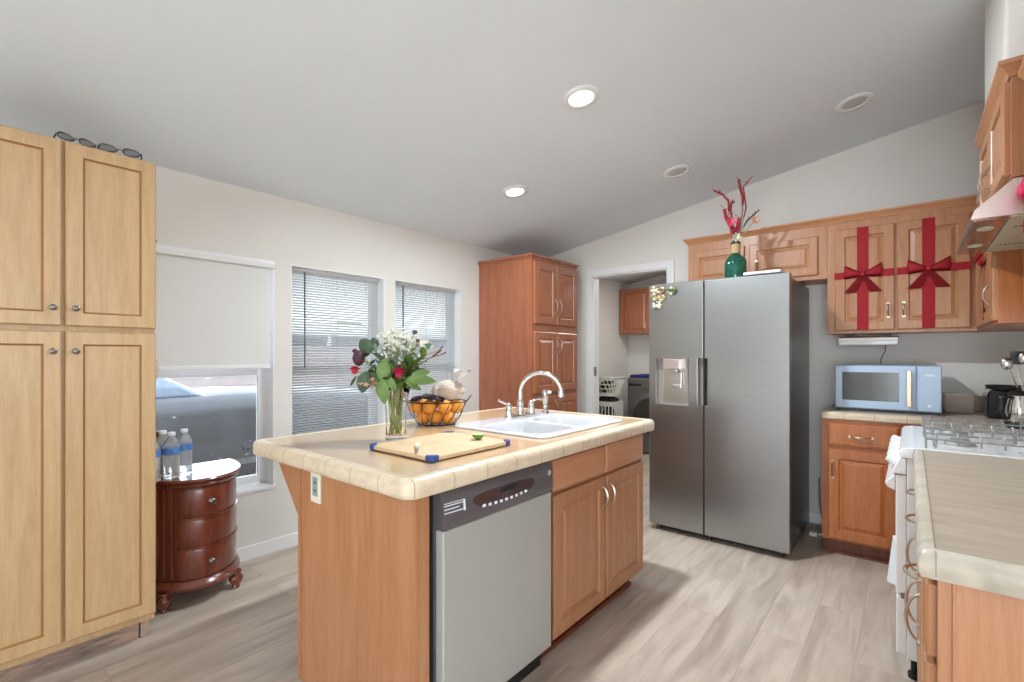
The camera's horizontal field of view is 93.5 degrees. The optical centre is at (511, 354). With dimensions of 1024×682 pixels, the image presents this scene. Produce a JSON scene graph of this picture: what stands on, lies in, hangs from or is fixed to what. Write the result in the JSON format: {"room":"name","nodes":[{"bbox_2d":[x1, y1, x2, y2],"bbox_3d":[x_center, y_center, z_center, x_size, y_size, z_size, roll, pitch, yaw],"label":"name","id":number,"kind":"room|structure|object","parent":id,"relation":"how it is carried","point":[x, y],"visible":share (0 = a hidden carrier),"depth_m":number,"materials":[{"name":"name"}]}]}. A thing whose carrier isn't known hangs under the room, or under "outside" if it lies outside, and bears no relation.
{"room":"kitchen","nodes":[
{"label":"kitchen","id":0,"kind":"room"},
{"bbox_2d":[156,166,628,548],"bbox_3d":[-1.835,0.115,2.888,0.170,2.310,10.910,0,0,40],"label":"wall","id":1,"kind":"structure","parent":0,"point":[193,212],"depth_m":3.23,"materials":[{"name":"paint"}]},
{"bbox_2d":[158,269,274,495],"bbox_3d":[-1.830,0.130,2.890,0.176,1.460,0.732,0,0,40],"label":"window","id":2,"kind":"structure","parent":1,"relation":"in","point":[263,479],"depth_m":3.12,"materials":[{"name":"white plastic"}]},
{"bbox_2d":[155,244,275,370],"bbox_3d":[-1.764,-0.260,2.812,0.035,0.690,0.745,0,0,40],"label":"roller shade","id":3,"kind":"object","parent":2,"relation":"attached to","point":[213,309],"visible":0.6,"depth_m":2.83,"materials":[{"name":"fabric"}]},
{"bbox_2d":[236,532,297,562],"bbox_3d":[-1.146,1.228,3.576,0.014,0.085,2.730,0,0,40],"label":"baseboard","id":4,"kind":"structure","parent":1,"relation":"attached to","point":[253,551],"depth_m":3.07,"materials":[{"name":"white"}]},
{"bbox_2d":[291,265,383,434],"bbox_3d":[-1.296,0.130,3.535,0.176,1.460,0.747,0,0,40],"label":"window","id":5,"kind":"structure","parent":1,"relation":"in","point":[380,409],"depth_m":3.77,"materials":[{"name":"white plastic"}]},
{"bbox_2d":[292,267,377,434],"bbox_3d":[-1.280,0.118,3.521,0.044,1.428,0.711,0,0,40],"label":"mini blind","id":6,"kind":"object","parent":5,"relation":"attached to","point":[306,279],"visible":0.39,"depth_m":3.49,"materials":[{"name":"white"}]},
{"bbox_2d":[395,280,460,413],"bbox_3d":[-0.764,0.130,4.178,0.176,1.460,0.748,0,0,40],"label":"window","id":7,"kind":"structure","parent":1,"relation":"in","point":[457,295],"depth_m":4.42,"materials":[{"name":"white plastic"}]},
{"bbox_2d":[395,282,455,419],"bbox_3d":[-0.748,0.118,4.164,0.044,1.428,0.712,0,0,40],"label":"mini blind","id":8,"kind":"object","parent":7,"relation":"attached to","point":[446,361],"visible":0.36,"depth_m":4.22,"materials":[{"name":"white"}]},
{"bbox_2d":[18,453,916,681],"bbox_3d":[1.127,1.330,0.437,7.820,0.120,11.110,0,0,40],"label":"floor","id":9,"kind":"structure","parent":0,"point":[698,609],"depth_m":2.23,"materials":[{"name":"laminate"}]},
{"bbox_2d":[0,124,155,681],"bbox_3d":[-1.986,0.209,2.078,0.622,2.122,0.610,0,0,40],"label":"pantry cabinet","id":10,"kind":"object","parent":9,"relation":"on","point":[78,222],"visible":1,"depth_m":1.93,"materials":[{"name":"brown wood"}]},
{"bbox_2d":[53,131,96,147],"bbox_3d":[-1.801,-0.841,1.978,0.106,0.106,0.133,0,0,30],"label":"eyeglasses","id":11,"kind":"object","parent":10,"relation":"on","point":[61,135],"visible":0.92,"depth_m":1.94,"materials":[{"name":"glass"}]},
{"bbox_2d":[97,143,141,159],"bbox_3d":[-1.709,-0.838,2.102,0.152,0.123,0.120,0,0,-40],"label":"eyeglasses","id":12,"kind":"object","parent":10,"relation":"on","point":[131,153],"visible":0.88,"depth_m":2.07,"materials":[{"name":"glass"}]},
{"bbox_2d":[156,458,242,613],"bbox_3d":[-1.688,0.945,2.567,0.418,0.651,0.498,0,0,40],"label":"chest","id":13,"kind":"object","parent":9,"relation":"on","point":[196,527],"visible":0.84,"depth_m":2.42,"materials":[{"name":"brown wood"}]},
{"bbox_2d":[156,440,160,481],"bbox_3d":[-1.756,0.502,2.348,0.075,0.231,0.075,0,0,-29],"label":"water bottle","id":14,"kind":"object","parent":13,"relation":"on","point":[158,449],"visible":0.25,"depth_m":2.35,"materials":[{"name":"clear plastic"}]},
{"bbox_2d":[157,430,167,476],"bbox_3d":[-1.785,0.502,2.463,0.075,0.231,0.075,0,0,15],"label":"water bottle","id":15,"kind":"object","parent":13,"relation":"on","point":[161,439],"visible":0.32,"depth_m":2.44,"materials":[{"name":"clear plastic"}]},
{"bbox_2d":[162,432,180,479],"bbox_3d":[-1.710,0.502,2.420,0.075,0.231,0.075,0,0,40],"label":"water bottle","id":16,"kind":"object","parent":13,"relation":"on","point":[170,450],"visible":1,"depth_m":2.40,"materials":[{"name":"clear plastic"}]},
{"bbox_2d":[177,429,192,473],"bbox_3d":[-1.716,0.502,2.523,0.075,0.231,0.075,0,0,5],"label":"water bottle","id":17,"kind":"object","parent":13,"relation":"on","point":[185,441],"visible":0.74,"depth_m":2.50,"materials":[{"name":"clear plastic"}]},
{"bbox_2d":[279,434,642,681],"bbox_3d":[-0.136,0.844,2.332,0.998,0.852,1.580,0,0,40],"label":"kitchen island","id":18,"kind":"object","parent":9,"relation":"on","point":[363,554],"visible":0.61,"depth_m":1.79,"materials":[{"name":"brown wood"}]},
{"bbox_2d":[311,472,321,503],"bbox_3d":[-0.736,0.493,1.810,0.068,0.122,0.008,0,0,40],"label":"outlet plate","id":19,"kind":"object","parent":18,"relation":"attached to","point":[316,479],"depth_m":1.80,"materials":[{"name":"white plastic"}]},
{"bbox_2d":[253,407,653,499],"bbox_3d":[-0.150,0.387,2.358,1.062,0.060,1.727,0,0,40],"label":"island countertop","id":20,"kind":"structure","parent":18,"relation":"on","point":[345,455],"depth_m":1.79,"materials":[{"name":"beige tile"}]},
{"bbox_2d":[385,386,409,440],"bbox_3d":[-0.492,0.246,2.044,0.118,0.222,0.118,0,0,-23],"label":"glass vase","id":21,"kind":"object","parent":20,"relation":"on","point":[396,404],"visible":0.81,"depth_m":2.01,"materials":[{"name":"clear"}]},
{"bbox_2d":[352,350,370,365],"bbox_3d":[-0.579,0.158,2.022,0.177,0.357,0.054,0,0,0],"label":"tulip","id":22,"kind":"object","parent":21,"relation":"in","point":[358,355],"visible":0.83,"depth_m":2.00,"materials":[{"name":"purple plant"}]},
{"bbox_2d":[356,368,375,392],"bbox_3d":[-0.565,0.196,1.997,0.153,0.280,0.074,0,0,-14],"label":"pointed leaf","id":23,"kind":"object","parent":21,"relation":"in","point":[364,377],"visible":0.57,"depth_m":1.99,"materials":[{"name":"plant"}]},
{"bbox_2d":[358,377,377,388],"bbox_3d":[-0.565,0.214,2.017,0.156,0.244,0.064,0,0,-40],"label":"blossom","id":24,"kind":"object","parent":21,"relation":"in","point":[373,382],"visible":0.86,"depth_m":1.99,"materials":[{"name":"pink plant"}]},
{"bbox_2d":[359,338,378,356],"bbox_3d":[-0.576,0.131,2.033,0.143,0.409,0.050,0,0,0],"label":"round leaf","id":25,"kind":"object","parent":21,"relation":"in","point":[365,345],"visible":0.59,"depth_m":2.03,"materials":[{"name":"plant"}]},
{"bbox_2d":[369,343,392,387],"bbox_3d":[-0.537,0.143,2.022,0.129,0.385,0.082,0,0,0],"label":"sprig","id":26,"kind":"object","parent":21,"relation":"in","point":[375,347],"visible":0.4,"depth_m":2.02,"materials":[{"name":"green plant"}]},
{"bbox_2d":[374,358,393,382],"bbox_3d":[-0.521,0.174,1.994,0.085,0.324,0.080,0,0,-32],"label":"leaf","id":27,"kind":"object","parent":21,"relation":"in","point":[384,368],"visible":0.59,"depth_m":1.98,"materials":[{"name":"plant"}]},
{"bbox_2d":[376,376,395,403],"bbox_3d":[-0.504,0.210,1.999,0.076,0.251,0.116,0,0,37],"label":"leaf","id":28,"kind":"object","parent":21,"relation":"in","point":[382,390],"visible":0.77,"depth_m":1.97,"materials":[{"name":"plant"}]},
{"bbox_2d":[377,332,400,361],"bbox_3d":[-0.516,0.118,2.043,0.120,0.436,0.087,0,0,0],"label":"blossom","id":29,"kind":"object","parent":21,"relation":"in","point":[388,341],"visible":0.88,"depth_m":2.03,"materials":[{"name":"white plant"}]},
{"bbox_2d":[381,327,406,367],"bbox_3d":[-0.514,0.106,2.079,0.115,0.459,0.103,0,0,0],"label":"blossom","id":30,"kind":"object","parent":21,"relation":"in","point":[394,330],"visible":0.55,"depth_m":2.08,"materials":[{"name":"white plant"}]},
{"bbox_2d":[378,339,410,378],"bbox_3d":[-0.495,0.131,2.014,0.121,0.410,0.111,0,0,-31],"label":"blossom","id":31,"kind":"object","parent":21,"relation":"in","point":[396,343],"visible":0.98,"depth_m":2.01,"materials":[{"name":"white plant"}]},
{"bbox_2d":[391,367,406,378],"bbox_3d":[-0.468,0.193,2.002,0.077,0.286,0.109,0,0,-12],"label":"rose","id":32,"kind":"object","parent":21,"relation":"in","point":[398,371],"visible":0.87,"depth_m":1.97,"materials":[{"name":"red plant"}]},
{"bbox_2d":[392,331,419,387],"bbox_3d":[-0.458,0.116,2.066,0.109,0.439,0.106,0,0,-36],"label":"blossom","id":33,"kind":"object","parent":21,"relation":"in","point":[405,336],"visible":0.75,"depth_m":2.06,"materials":[{"name":"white plant"}]},
{"bbox_2d":[393,356,427,387],"bbox_3d":[-0.449,0.167,2.048,0.152,0.338,0.138,0,0,-35],"label":"fern sprig","id":34,"kind":"object","parent":21,"relation":"in","point":[398,382],"visible":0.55,"depth_m":2.02,"materials":[{"name":"green plant"}]},
{"bbox_2d":[398,369,435,389],"bbox_3d":[-0.396,0.198,2.012,0.160,0.276,0.110,0,0,0],"label":"oval leaf","id":35,"kind":"object","parent":21,"relation":"in","point":[419,377],"visible":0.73,"depth_m":1.99,"materials":[{"name":"plant"}]},
{"bbox_2d":[394,347,440,387],"bbox_3d":[-0.420,0.151,2.044,0.201,0.369,0.139,0,0,40],"label":"fern sprig","id":36,"kind":"object","parent":21,"relation":"in","point":[422,351],"visible":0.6,"depth_m":2.02,"materials":[{"name":"green plant"}]},
{"bbox_2d":[402,335,433,361],"bbox_3d":[-0.403,0.124,2.044,0.148,0.423,0.076,0,0,-13],"label":"blossom","id":37,"kind":"object","parent":21,"relation":"in","point":[420,343],"visible":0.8,"depth_m":2.04,"materials":[{"name":"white plant"}]},
{"bbox_2d":[407,395,470,425],"bbox_3d":[-0.390,0.280,2.491,0.360,0.153,0.254,0,0,0],"label":"wire fruit basket","id":38,"kind":"object","parent":20,"relation":"on","point":[465,401],"visible":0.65,"depth_m":2.42,"materials":[{"name":"brown metal"}]},
{"bbox_2d":[409,400,421,413],"bbox_3d":[-0.490,0.264,2.463,0.071,0.071,0.069,0,0,-42],"label":"orange","id":39,"kind":"object","parent":38,"relation":"in","point":[417,408],"visible":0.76,"depth_m":2.44,"materials":[{"name":"food"}]},
{"bbox_2d":[417,410,428,423],"bbox_3d":[-0.452,0.316,2.463,0.072,0.070,0.072,0,0,40],"label":"orange","id":40,"kind":"object","parent":38,"relation":"in","point":[425,419],"visible":0.75,"depth_m":2.44,"materials":[{"name":"food"}]},
{"bbox_2d":[423,400,436,413],"bbox_3d":[-0.415,0.262,2.431,0.071,0.071,0.069,0,0,20],"label":"orange","id":41,"kind":"object","parent":38,"relation":"in","point":[428,408],"visible":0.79,"depth_m":2.41,"materials":[{"name":"food"}]},
{"bbox_2d":[428,410,441,423],"bbox_3d":[-0.390,0.316,2.449,0.071,0.071,0.069,0,0,23],"label":"orange","id":42,"kind":"object","parent":38,"relation":"in","point":[437,416],"visible":0.83,"depth_m":2.42,"materials":[{"name":"food"}]},
{"bbox_2d":[438,399,451,412],"bbox_3d":[-0.340,0.260,2.436,0.070,0.071,0.070,0,0,8],"label":"orange","id":43,"kind":"object","parent":38,"relation":"in","point":[442,408],"visible":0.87,"depth_m":2.41,"materials":[{"name":"food"}]},
{"bbox_2d":[410,394,444,401],"bbox_3d":[-0.425,0.219,2.436,0.170,0.043,0.090,0,0,0],"label":"wrapper","id":44,"kind":"object","parent":43,"relation":"on","point":[424,396],"visible":0.94,"depth_m":2.41,"materials":[{"name":"black"}]},
{"bbox_2d":[442,410,454,423],"bbox_3d":[-0.328,0.316,2.463,0.071,0.071,0.069,0,0,24],"label":"orange","id":45,"kind":"object","parent":38,"relation":"in","point":[449,415],"visible":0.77,"depth_m":2.44,"materials":[{"name":"food"}]},
{"bbox_2d":[431,369,471,400],"bbox_3d":[-0.309,0.155,2.489,0.210,0.165,0.128,0,0,0],"label":"bread bag","id":46,"kind":"object","parent":38,"relation":"in","point":[451,390],"visible":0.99,"depth_m":2.45,"materials":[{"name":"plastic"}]},
{"bbox_2d":[451,399,462,412],"bbox_3d":[-0.285,0.264,2.481,0.069,0.071,0.071,0,0,-3],"label":"orange","id":47,"kind":"object","parent":38,"relation":"in","point":[455,405],"visible":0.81,"depth_m":2.46,"materials":[{"name":"food"}]},
{"bbox_2d":[370,431,509,461],"bbox_3d":[-0.272,0.346,1.867,0.362,0.021,0.416,0,0,40],"label":"cutting board","id":48,"kind":"object","parent":20,"relation":"on","point":[448,444],"visible":1,"depth_m":1.81,"materials":[{"name":"brown wood"}]},
{"bbox_2d":[498,371,563,418],"bbox_3d":[0.090,0.217,2.703,0.364,0.258,0.230,0,0,-7],"label":"kitchen faucet","id":49,"kind":"object","parent":20,"relation":"on","point":[520,412],"visible":1,"depth_m":2.67,"materials":[{"name":"silver metal"}]},
{"bbox_2d":[454,411,621,438],"bbox_3d":[0.155,0.434,2.513,0.575,0.177,0.760,0,0,40],"label":"sink","id":50,"kind":"object","parent":20,"relation":"in","point":[540,425],"visible":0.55,"depth_m":2.49,"materials":[{"name":"white ceramic"}]},
{"bbox_2d":[541,389,551,413],"bbox_3d":[0.204,0.276,2.862,0.063,0.140,0.048,0,0,40],"label":"sprayer","id":51,"kind":"object","parent":50,"relation":"on","point":[545,392],"visible":0.99,"depth_m":2.85,"materials":[{"name":"silver metal"}]},
{"bbox_2d":[429,461,552,681],"bbox_3d":[-0.262,0.849,1.906,0.646,0.843,0.588,0,0,40],"label":"dishwasher","id":52,"kind":"object","parent":9,"relation":"on","point":[490,539],"visible":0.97,"depth_m":1.65,"materials":[{"name":"grey metal"}]},
{"bbox_2d":[429,495,436,681],"bbox_3d":[-0.283,0.800,1.924,0.590,0.740,0.588,0,0,40],"label":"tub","id":53,"kind":"object","parent":52,"relation":"in","point":[433,498],"depth_m":1.51,"materials":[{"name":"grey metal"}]},
{"bbox_2d":[478,253,578,411],"bbox_3d":[0.180,0.193,4.645,0.688,2.155,0.757,0,0,40],"label":"pantry","id":54,"kind":"object","parent":9,"relation":"on","point":[528,302],"visible":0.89,"depth_m":4.40,"materials":[{"name":"brown wood"}]},
{"bbox_2d":[599,400,623,416],"bbox_3d":[1.255,0.925,6.255,0.290,0.670,0.348,0,0,40],"label":"laundry hamper","id":55,"kind":"object","parent":9,"relation":"on","point":[602,404],"visible":0.3,"depth_m":6.13,"materials":[{"name":"white plastic"}]},
{"bbox_2d":[599,396,618,406],"bbox_3d":[1.255,0.600,6.253,0.262,0.168,0.284,0,0,40],"label":"pile","id":56,"kind":"object","parent":55,"relation":"in","point":[602,398],"visible":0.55,"depth_m":6.17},
{"bbox_2d":[599,376,625,396],"bbox_3d":[1.255,0.404,6.255,0.325,0.243,0.390,0,0,40],"label":"laundry basket","id":57,"kind":"object","parent":56,"relation":"on","point":[616,391],"visible":0.76,"depth_m":6.13,"materials":[{"name":"white plastic"}]},
{"bbox_2d":[600,381,615,392],"bbox_3d":[1.255,0.405,6.255,0.196,0.200,0.260,0,0,40],"label":"pile","id":58,"kind":"object","parent":57,"relation":"in","point":[605,382],"visible":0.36,"depth_m":6.17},
{"bbox_2d":[628,377,648,453],"bbox_3d":[1.959,0.782,6.325,0.685,0.975,0.715,0,0,40],"label":"washing machine","id":59,"kind":"object","parent":9,"relation":"on","point":[638,388],"visible":0.25,"depth_m":6.17,"materials":[{"name":"grey"}]},
{"bbox_2d":[649,272,808,557],"bbox_3d":[1.616,0.378,3.561,0.906,1.785,0.822,0,0,40],"label":"refrigerator","id":60,"kind":"object","parent":9,"relation":"on","point":[729,357],"visible":0.98,"depth_m":3.21,"materials":[{"name":"grey metal"}]},
{"bbox_2d":[724,241,746,277],"bbox_3d":[1.531,-0.636,3.302,0.140,0.280,0.140,0,0,0],"label":"bottle","id":61,"kind":"object","parent":60,"relation":"on","point":[735,265],"visible":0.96,"depth_m":3.26,"materials":[{"name":"green glass"}]},
{"bbox_2d":[721,205,734,240],"bbox_3d":[1.487,-0.827,3.299,0.120,0.422,0.058,0,0,22],"label":"branch","id":62,"kind":"object","parent":61,"relation":"in","point":[731,227],"visible":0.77,"depth_m":3.30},
{"bbox_2d":[738,179,743,232],"bbox_3d":[1.570,-0.922,3.308,0.083,0.612,0.041,0,0,-19],"label":"branch","id":63,"kind":"object","parent":61,"relation":"in","point":[739,183],"visible":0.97,"depth_m":3.30,"materials":[{"name":"plant"}]},
{"bbox_2d":[743,269,785,275],"bbox_3d":[1.632,-0.526,3.118,0.220,0.018,0.160,0,0,40],"label":"tray","id":64,"kind":"object","parent":60,"relation":"on","point":[774,270],"visible":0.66,"depth_m":3.06,"materials":[{"name":"white ceramic"}]},
{"bbox_2d":[822,418,921,564],"bbox_3d":[2.358,0.836,3.156,0.490,0.868,0.668,0,0,40],"label":"base cabinet","id":65,"kind":"object","parent":9,"relation":"on","point":[859,508],"visible":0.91,"depth_m":2.97,"materials":[{"name":"orange wood"}]},
{"bbox_2d":[885,415,1023,680],"bbox_3d":[2.003,0.783,1.977,0.743,0.975,0.768,0,0,40],"label":"gas range","id":66,"kind":"object","parent":9,"relation":"on","point":[901,449],"visible":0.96,"depth_m":1.89,"materials":[{"name":"white metal"}]},
{"bbox_2d":[899,426,1023,458],"bbox_3d":[2.023,0.380,1.960,0.690,0.044,0.768,0,0,40],"label":"cooktop","id":67,"kind":"object","parent":66,"relation":"in","point":[911,439],"depth_m":1.91,"materials":[{"name":"white metal"}]},
{"bbox_2d":[903,489,1023,681],"bbox_3d":[1.394,0.841,1.172,0.682,0.858,1.217,0,0,40],"label":"base cabinet","id":68,"kind":"object","parent":9,"relation":"on","point":[965,634],"visible":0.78,"depth_m":0.87,"materials":[{"name":"brown wood"}]},
{"bbox_2d":[914,449,1023,599],"bbox_3d":[1.398,0.384,1.159,0.659,0.052,1.241,0,0,40],"label":"countertop","id":69,"kind":"structure","parent":68,"relation":"on","point":[969,508],"depth_m":1.05,"materials":[{"name":"tile"}]},
{"bbox_3d":[2.684,0.791,2.627,0.548,0.778,1.050,0,0,40],"label":"base cabinet","id":70,"kind":"object","parent":9,"relation":"on","visible":0},
{"bbox_2d":[822,390,1023,433],"bbox_3d":[2.470,0.331,2.804,1.106,0.142,1.069,0,0,40],"label":"countertop","id":71,"kind":"structure","parent":70,"relation":"on","point":[831,412],"depth_m":2.86,"materials":[{"name":"beige tile"}]},
{"bbox_2d":[835,364,941,415],"bbox_3d":[2.433,0.212,3.131,0.526,0.290,0.392,0,0,40],"label":"microwave","id":72,"kind":"object","parent":71,"relation":"on","point":[908,389],"visible":1,"depth_m":2.99,"materials":[{"name":"blue metal"}]},
{"bbox_2d":[942,392,975,413],"bbox_3d":[2.782,0.299,3.006,0.153,0.118,0.148,0,0,40],"label":"storage box","id":73,"kind":"object","parent":71,"relation":"on","point":[964,403],"visible":0.97,"depth_m":2.95,"materials":[{"name":"beige plastic"}]},
{"bbox_2d":[982,388,1008,418],"bbox_3d":[2.803,0.278,2.769,0.129,0.160,0.275,0,0,40],"label":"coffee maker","id":74,"kind":"object","parent":71,"relation":"on","point":[990,399],"visible":0.47,"depth_m":2.70,"materials":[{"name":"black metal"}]},
{"bbox_2d":[985,384,1023,390],"bbox_3d":[2.833,0.177,2.679,0.298,0.042,0.196,0,0,40],"label":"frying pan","id":75,"kind":"object","parent":74,"relation":"on","point":[988,386],"visible":0.88,"depth_m":2.69,"materials":[{"name":"black metal"}]},
{"bbox_2d":[998,387,1023,428],"bbox_3d":[2.476,0.258,2.365,0.139,0.200,0.124,0,0,40],"label":"kettle","id":76,"kind":"object","parent":71,"relation":"on","point":[1014,408],"visible":0.91,"depth_m":2.35,"materials":[{"name":"silver metal"}]},
{"bbox_3d":[2.673,0.265,2.486,0.100,0.185,0.100,0,0,40],"label":"utensil holder","id":77,"kind":"object","parent":71,"relation":"on","visible":0},
{"bbox_2d":[1000,357,1017,386],"bbox_3d":[2.647,0.177,2.528,0.020,0.329,0.120,0,0,-40],"label":"ladle","id":78,"kind":"object","parent":77,"relation":"in","point":[1007,363],"visible":0.95,"depth_m":2.55,"materials":[{"name":"silver metal"}]},
{"bbox_2d":[1010,351,1023,388],"bbox_3d":[2.666,0.160,2.521,0.025,0.361,0.086,0,0,-26],"label":"spatula","id":79,"kind":"object","parent":77,"relation":"in","point":[1014,355],"visible":0.83,"depth_m":2.54,"materials":[{"name":"silver metal"}]},
{"bbox_2d":[0,0,985,283],"bbox_3d":[1.127,-1.424,0.437,7.820,0.837,11.110,0,0,40],"label":"ceiling","id":80,"kind":"structure","parent":0,"point":[415,115],"depth_m":2.38,"materials":[{"name":"paint"}]},
{"bbox_2d":[502,185,527,197],"bbox_3d":[0.023,-1.183,3.494,0.189,0.041,0.191,0,0,44],"label":"recessed light","id":81,"kind":"object","parent":80,"relation":"in","point":[514,191],"visible":1,"depth_m":3.48,"materials":[{"name":"white plastic"}]},
{"bbox_2d":[563,85,599,109],"bbox_3d":[0.358,-1.332,2.498,0.189,0.041,0.191,0,0,44],"label":"recessed light","id":82,"kind":"object","parent":80,"relation":"in","point":[583,96],"visible":1,"depth_m":2.48,"materials":[{"name":"white plastic"}]},
{"bbox_2d":[664,164,690,177],"bbox_3d":[1.201,-1.333,3.506,0.189,0.041,0.191,0,0,44],"label":"recessed light","id":83,"kind":"object","parent":80,"relation":"in","point":[679,170],"visible":1,"depth_m":3.49,"materials":[{"name":"white plastic"}]},
{"bbox_2d":[835,92,873,112],"bbox_3d":[2.046,-1.507,2.881,0.189,0.041,0.191,0,0,44],"label":"recessed light","id":84,"kind":"object","parent":80,"relation":"in","point":[856,101],"visible":1,"depth_m":2.87,"materials":[{"name":"white plastic"}]},
{"bbox_2d":[629,274,665,376],"bbox_3d":[2.806,-0.120,6.192,2.770,2.780,0.100,0,0,40],"label":"wall","id":85,"kind":"structure","parent":0,"point":[638,344],"depth_m":6.92,"materials":[{"name":"paint"}]},
{"bbox_2d":[620,287,648,334],"bbox_3d":[2.084,-0.601,6.488,1.260,0.632,0.362,0,0,40],"label":"laundry cabinet","id":86,"kind":"object","parent":85,"relation":"attached to","point":[634,303],"visible":0.3,"depth_m":6.63,"materials":[{"name":"brown wood"}]},
{"bbox_2d":[551,100,1023,512],"bbox_3d":[1.832,-0.217,4.097,3.940,2.974,0.110,0,0,40],"label":"wall","id":87,"kind":"structure","parent":0,"point":[935,159],"depth_m":3.54,"materials":[{"name":"paint"}]},
{"bbox_2d":[586,260,674,413],"bbox_3d":[1.148,0.207,4.663,0.905,2.125,0.142,0,0,40],"label":"trim","id":88,"kind":"structure","parent":87,"relation":"attached to","point":[592,276],"depth_m":4.87,"materials":[{"name":"white"}]},
{"bbox_2d":[688,225,826,285],"bbox_3d":[1.894,-0.715,3.741,0.959,0.370,0.358,0,0,40],"label":"upper cabinet","id":89,"kind":"object","parent":87,"relation":"attached to","point":[802,253],"visible":0.59,"depth_m":3.54,"materials":[{"name":"brown wood"}]},
{"bbox_2d":[683,194,976,244],"bbox_3d":[2.175,-0.923,3.522,1.739,0.046,0.338,0,0,40],"label":"crown molding","id":90,"kind":"structure","parent":89,"relation":"attached to","point":[971,199],"depth_m":3.25,"materials":[{"name":"brown wood"}]},
{"bbox_2d":[809,511,821,524],"bbox_3d":[1.912,1.228,3.951,1.190,0.085,0.014,0,0,40],"label":"baseboard","id":91,"kind":"structure","parent":87,"relation":"attached to","point":[814,517],"depth_m":3.63,"materials":[{"name":"white"}]},
{"bbox_2d":[827,204,976,334],"bbox_3d":[2.553,-0.522,3.196,0.749,0.755,0.358,0,0,40],"label":"upper cabinet","id":92,"kind":"object","parent":87,"relation":"attached to","point":[895,240],"visible":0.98,"depth_m":3.08,"materials":[{"name":"brown wood"}]},
{"bbox_2d":[834,226,894,329],"bbox_3d":[2.321,-0.508,3.182,0.324,0.684,0.026,0,0,40],"label":"ribbon","id":93,"kind":"object","parent":92,"relation":"attached to","point":[863,284],"visible":1,"depth_m":3.19,"materials":[{"name":"fabric"}]},
{"bbox_2d":[897,217,970,327],"bbox_3d":[2.587,-0.508,2.962,0.345,0.684,0.026,0,0,40],"label":"ribbon","id":94,"kind":"object","parent":92,"relation":"attached to","point":[929,278],"visible":1,"depth_m":2.98,"materials":[{"name":"fabric"}]},
{"bbox_2d":[838,333,898,364],"bbox_3d":[2.453,0.063,3.314,0.325,0.415,0.282,0,0,40],"label":"light","id":95,"kind":"object","parent":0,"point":[886,339],"visible":0.93,"depth_m":3.21,"materials":[{"name":"silver metal"}]},
{"bbox_2d":[985,0,1023,103],"bbox_3d":[2.144,-1.339,1.860,0.408,0.694,0.600,0,0,40],"label":"wall","id":96,"kind":"structure","parent":0,"point":[1004,19],"depth_m":1.81,"materials":[{"name":"paint"}]},
{"bbox_2d":[974,202,1023,331],"bbox_3d":[2.704,-0.522,2.544,0.413,0.755,1.170,0,0,40],"label":"upper cabinet","id":97,"kind":"object","parent":96,"relation":"attached to","point":[1001,282],"visible":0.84,"depth_m":2.19,"materials":[{"name":"orange wood"}]},
{"bbox_2d":[974,253,984,319],"bbox_3d":[2.438,-0.375,2.509,0.032,0.390,0.745,0,0,40],"label":"ribbon","id":98,"kind":"object","parent":97,"relation":"attached to","point":[980,262],"visible":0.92,"depth_m":2.48,"materials":[{"name":"fabric"}]},
{"bbox_3d":[2.312,-0.218,1.657,0.110,2.976,3.260,0,0,40],"label":"wall","id":99,"kind":"structure","parent":0,"visible":0},
{"bbox_2d":[974,54,1023,205],"bbox_3d":[2.058,-0.797,1.800,0.460,0.390,0.796,0,0,40],"label":"upper cabinet","id":100,"kind":"object","parent":99,"relation":"attached to","point":[1000,133],"visible":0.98,"depth_m":1.66,"materials":[{"name":"brown wood"}]},
{"bbox_2d":[955,177,1023,254],"bbox_3d":[2.045,-0.532,1.832,0.494,0.132,0.760,0,0,40],"label":"range hood","id":101,"kind":"object","parent":100,"relation":"attached to","point":[996,225],"visible":0.99,"depth_m":1.75,"materials":[{"name":"silver metal"}]},
{"bbox_2d":[976,227,993,231],"bbox_3d":[1.758,-0.467,1.790,0.070,0.004,0.049,0,0,-44],"label":"lamp","id":102,"kind":"object","parent":101,"relation":"on","point":[978,229],"depth_m":1.79,"materials":[{"name":"beige glass"}]},
{"bbox_2d":[1018,57,1023,79],"bbox_3d":[1.570,-0.540,1.174,0.413,0.790,0.851,0,0,40],"label":"upper cabinet","id":103,"kind":"object","parent":99,"relation":"attached to","point":[1021,69],"visible":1,"depth_m":1.56,"materials":[{"name":"brown wood"}]},
{"bbox_2d":[1017,177,1023,233],"bbox_3d":[1.615,-0.494,1.519,0.021,0.189,0.208,0,0,40],"label":"bow","id":104,"kind":"object","parent":103,"relation":"attached to","point":[1020,189],"visible":1,"depth_m":1.55,"materials":[{"name":"fabric"}]},
{"label":"outside","id":105,"kind":"structure","parent":0,"visible":0},
{"bbox_3d":[-13.498,1.640,17.656,36.690,0.100,40.000,0,0,40],"label":"ground","id":106,"kind":"structure","parent":105,"visible":0},
{"bbox_2d":[201,440,255,463],"bbox_3d":[-2.047,1.113,3.416,0.503,0.957,0.879,0,0,40],"label":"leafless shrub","id":107,"kind":"object","parent":106,"relation":"on","point":[244,443],"visible":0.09,"depth_m":3.49,"materials":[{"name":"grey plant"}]},
{"bbox_2d":[156,378,415,476],"bbox_3d":[-3.260,0.755,5.001,1.800,1.670,4.850,0,0,40],"label":"parked car","id":108,"kind":"object","parent":106,"relation":"on","point":[218,420],"visible":0.09,"depth_m":4.38,"materials":[{"name":"grey paint"}]},
{"bbox_2d":[168,347,444,410],"bbox_3d":[-4.518,0.700,10.227,0.080,1.780,18.000,0,0,40],"label":"fence","id":109,"kind":"object","parent":106,"relation":"on","point":[247,379],"visible":0.02,"depth_m":9.50,"materials":[{"name":"white"}]},
{"bbox_2d":[171,323,441,386],"bbox_3d":[-8.974,0.230,17.547,9.800,2.720,28.400,0,0,40],"label":"building","id":110,"kind":"structure","parent":106,"relation":"on","point":[300,323],"depth_m":16.25,"materials":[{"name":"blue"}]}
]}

